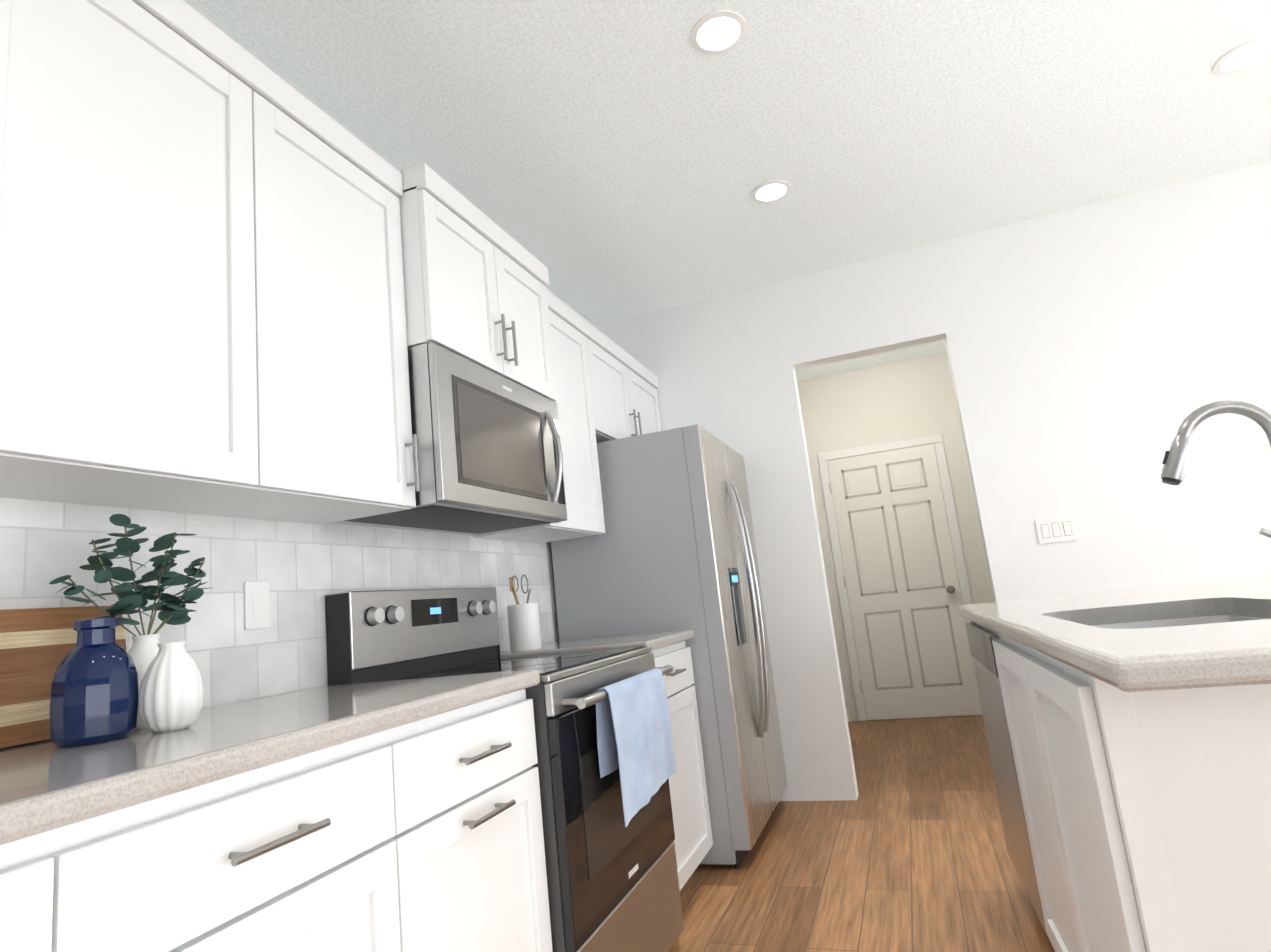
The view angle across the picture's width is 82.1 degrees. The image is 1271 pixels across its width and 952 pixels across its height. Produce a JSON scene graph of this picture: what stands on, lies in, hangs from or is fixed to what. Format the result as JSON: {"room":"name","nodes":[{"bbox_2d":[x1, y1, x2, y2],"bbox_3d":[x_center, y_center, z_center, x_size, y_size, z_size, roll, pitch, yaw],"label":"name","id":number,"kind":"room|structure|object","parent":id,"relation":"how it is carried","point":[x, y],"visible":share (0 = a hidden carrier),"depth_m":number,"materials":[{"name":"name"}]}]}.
{"room":"kitchen","nodes":[
{"label":"kitchen","id":0,"kind":"room"},
{"bbox_2d":[184,0,597,641],"bbox_3d":[-1.384,-0.014,0.851,0.120,2.725,7.418,-10,-10,19],"label":"wall","id":1,"kind":"structure","parent":0,"point":[332,116],"depth_m":2.39,"materials":[{"name":"white paint"}]},
{"bbox_2d":[0,0,295,514],"bbox_3d":[-1.137,-0.493,1.093,0.326,0.966,1.189,-10,-10,19],"label":"upper cabinet","id":2,"kind":"object","parent":1,"relation":"attached to","point":[202,304],"depth_m":1.31,"materials":[{"name":"white wood"}]},
{"bbox_2d":[0,497,553,709],"bbox_3d":[-1.086,0.265,1.370,0.008,0.474,4.060,-10,-10,19],"label":"tile backsplash","id":3,"kind":"structure","parent":1,"relation":"attached to","point":[304,569],"depth_m":1.78,"materials":[{"name":"white tile"}]},
{"bbox_2d":[244,581,269,629],"bbox_3d":[-0.923,0.316,1.783,0.008,0.116,0.072,-10,-10,19],"label":"light switch","id":4,"kind":"object","parent":3,"relation":"attached to","point":[257,604],"visible":1,"depth_m":1.78,"materials":[{"name":"white plastic"}]},
{"bbox_2d":[204,81,419,524],"bbox_3d":[-0.875,-0.398,1.796,0.326,0.966,0.560,-10,-10,19],"label":"upper cabinet","id":5,"kind":"object","parent":1,"relation":"attached to","point":[353,447],"depth_m":1.79,"materials":[{"name":"white wood"}]},
{"bbox_2d":[398,163,556,400],"bbox_3d":[-0.618,-0.550,2.436,0.436,0.526,0.762,-10,-10,19],"label":"upper cabinet","id":6,"kind":"object","parent":1,"relation":"attached to","point":[476,281],"visible":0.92,"depth_m":2.24,"materials":[{"name":"white wood"}]},
{"bbox_2d":[333,343,566,534],"bbox_3d":[-0.558,-0.074,2.350,0.450,0.442,0.754,-10,-10,19],"label":"microwave","id":7,"kind":"object","parent":6,"relation":"attached to","point":[490,457],"visible":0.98,"depth_m":2.15,"materials":[{"name":"silver metal"}]},
{"bbox_2d":[473,289,604,542],"bbox_3d":[-0.421,-0.233,3.017,0.326,0.966,0.526,-10,-10,19],"label":"upper cabinet","id":8,"kind":"object","parent":1,"relation":"attached to","point":[572,350],"depth_m":3.03,"materials":[{"name":"white wood"}]},
{"bbox_2d":[589,323,661,441],"bbox_3d":[-0.181,-0.363,3.767,0.326,0.505,1.002,-10,-10,19],"label":"upper cabinet","id":9,"kind":"object","parent":1,"relation":"attached to","point":[606,387],"depth_m":3.63,"materials":[{"name":"white wood"}]},
{"bbox_2d":[193,0,1270,381],"bbox_3d":[2.429,-1.671,1.851,7.140,0.060,11.500,-10,-10,19],"label":"ceiling","id":10,"kind":"structure","parent":0,"point":[609,160],"depth_m":2.65,"materials":[{"name":"paint"}]},
{"bbox_2d":[690,10,745,54],"bbox_3d":[0.251,-1.339,2.210,0.170,0.006,0.170,-10,-10,19],"label":"recessed light","id":11,"kind":"object","parent":10,"relation":"in","point":[721,31],"visible":1,"depth_m":2.21,"materials":[{"name":"white plastic"}]},
{"bbox_2d":[751,180,790,202],"bbox_3d":[0.580,-1.215,3.123,0.170,0.006,0.170,-10,-10,19],"label":"recessed light","id":12,"kind":"object","parent":10,"relation":"in","point":[770,191],"visible":1,"depth_m":3.12,"materials":[{"name":"white plastic"}]},
{"bbox_2d":[1213,38,1270,73],"bbox_3d":[2.146,-1.479,2.576,0.170,0.006,0.170,-10,-10,19],"label":"recessed light","id":13,"kind":"object","parent":10,"relation":"in","point":[1243,56],"visible":1,"depth_m":2.57,"materials":[{"name":"white plastic"}]},
{"bbox_2d":[668,715,1054,951],"bbox_3d":[2.723,1.057,1.373,7.140,0.060,11.500,-10,-10,19],"label":"floor","id":14,"kind":"structure","parent":0,"point":[906,851],"depth_m":2.72,"materials":[{"name":"brown wood"}]},
{"bbox_2d":[0,721,439,951],"bbox_3d":[-0.852,0.855,0.794,0.626,0.890,1.191,-10,-10,19],"label":"base cabinet","id":15,"kind":"object","parent":14,"relation":"on","point":[405,815],"depth_m":0.98,"materials":[{"name":"white wood"}]},
{"bbox_2d":[0,669,539,852],"bbox_3d":[-0.988,0.360,0.599,0.645,0.038,2.677,-10,-10,19],"label":"countertop","id":16,"kind":"structure","parent":15,"relation":"on","point":[47,789],"depth_m":1.04,"materials":[{"name":"beige stone"}]},
{"bbox_2d":[0,606,126,748],"bbox_3d":[-1.084,0.343,1.234,0.054,0.232,0.441,-10,-10,19],"label":"cutting board","id":17,"kind":"object","parent":16,"relation":"on","point":[37,645],"visible":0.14,"depth_m":1.28,"materials":[{"name":"brown wood"}]},
{"bbox_2d":[49,617,138,747],"bbox_3d":[-0.887,0.334,1.198,0.116,0.196,0.116,-10,-10,19],"label":"bottle","id":18,"kind":"object","parent":16,"relation":"on","point":[94,695],"visible":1,"depth_m":1.16,"materials":[{"name":"blue glass"}]},
{"bbox_2d":[49,514,209,729],"bbox_3d":[-0.919,0.264,1.345,0.107,0.390,0.311,-10,-10,19],"label":"vase","id":19,"kind":"object","parent":16,"relation":"on","point":[143,651],"visible":0.79,"depth_m":1.36,"materials":[{"name":"white ceramic"}]},
{"bbox_2d":[138,641,203,732],"bbox_3d":[-0.791,0.358,1.246,0.094,0.145,0.096,-10,-10,19],"label":"vase","id":20,"kind":"object","parent":16,"relation":"on","point":[171,694],"visible":1,"depth_m":1.22,"materials":[{"name":"white ceramic"}]},
{"bbox_2d":[428,693,552,951],"bbox_3d":[-0.589,0.951,1.502,0.626,0.890,0.572,-10,-10,19],"label":"base cabinet","id":21,"kind":"object","parent":14,"relation":"on","point":[488,850],"depth_m":1.49,"materials":[{"name":"white wood"}]},
{"bbox_2d":[325,587,683,951],"bbox_3d":[-0.314,0.887,2.129,0.736,1.172,0.758,-10,-10,19],"label":"range","id":22,"kind":"object","parent":14,"relation":"on","point":[612,882],"visible":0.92,"depth_m":1.97,"materials":[{"name":"grey metal"}]},
{"bbox_2d":[596,668,675,826],"bbox_3d":[0.009,0.729,2.029,0.061,0.333,0.442,-10,-10,19],"label":"towel","id":23,"kind":"object","parent":22,"relation":"hanging from","point":[635,745],"visible":1,"depth_m":1.95,"materials":[{"name":"fabric"}]},
{"bbox_2d":[500,629,712,889],"bbox_3d":[-0.108,1.098,2.755,0.662,0.930,0.591,-10,-10,19],"label":"base cabinet","id":24,"kind":"object","parent":14,"relation":"on","point":[693,841],"visible":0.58,"depth_m":2.73,"materials":[{"name":"white wood"}]},
{"bbox_2d":[507,574,541,651],"bbox_3d":[-0.423,0.512,2.748,0.116,0.281,0.116,-10,-10,19],"label":"utensil crock","id":25,"kind":"object","parent":24,"relation":"on","point":[524,627],"visible":1,"depth_m":2.69,"materials":[{"name":"white ceramic"}]},
{"bbox_2d":[551,424,787,868],"bbox_3d":[0.206,0.760,3.501,0.815,1.782,0.920,-10,-10,19],"label":"fridge","id":26,"kind":"object","parent":14,"relation":"on","point":[672,547],"visible":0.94,"depth_m":3.13,"materials":[{"name":"grey metal"}]},
{"bbox_2d":[959,612,1270,951],"bbox_3d":[1.324,0.773,1.658,0.769,0.889,1.561,-9,-10,17],"label":"kitchen island","id":27,"kind":"object","parent":14,"relation":"on","point":[1128,733],"depth_m":1.08,"materials":[{"name":"wood"}]},
{"bbox_2d":[958,576,1270,695],"bbox_3d":[1.374,0.279,1.581,1.080,0.040,1.840,-9,-10,17],"label":"island countertop","id":28,"kind":"structure","parent":27,"relation":"on","point":[1195,655],"depth_m":1.10,"materials":[{"name":"beige stone"}]},
{"bbox_2d":[1098,604,1270,627],"bbox_3d":[1.118,0.387,1.406,0.471,0.202,0.646,-9,-10,17],"label":"sink","id":29,"kind":"object","parent":28,"relation":"in","point":[1243,609],"depth_m":1.70,"materials":[{"name":"grey metal"}]},
{"bbox_2d":[1161,400,1270,537],"bbox_3d":[1.232,0.045,1.482,0.251,0.413,0.102,-9,-10,17],"label":"faucet","id":30,"kind":"object","parent":28,"relation":"on","point":[1176,459],"visible":1,"depth_m":1.52,"materials":[{"name":"silver metal"}]},
{"bbox_2d":[797,352,993,720],"bbox_3d":[2.118,0.447,5.636,1.550,2.725,0.184,-10,-10,19],"label":"door","id":31,"kind":"structure","parent":0,"point":[905,565],"depth_m":5.64,"materials":[{"name":"white paint"}]},
{"bbox_2d":[597,161,1270,800],"bbox_3d":[3.196,-0.116,3.083,7.000,2.725,0.115,-10,-10,19],"label":"wall","id":32,"kind":"structure","parent":0,"point":[1097,353],"depth_m":3.52,"materials":[{"name":"white paint"}]},
{"bbox_2d":[1034,515,1077,543],"bbox_3d":[1.972,0.253,3.421,0.165,0.116,0.010,-10,-10,19],"label":"switch plate","id":33,"kind":"object","parent":32,"relation":"attached to","point":[1056,530],"visible":1,"depth_m":3.42,"materials":[{"name":"white plastic"}]}
]}

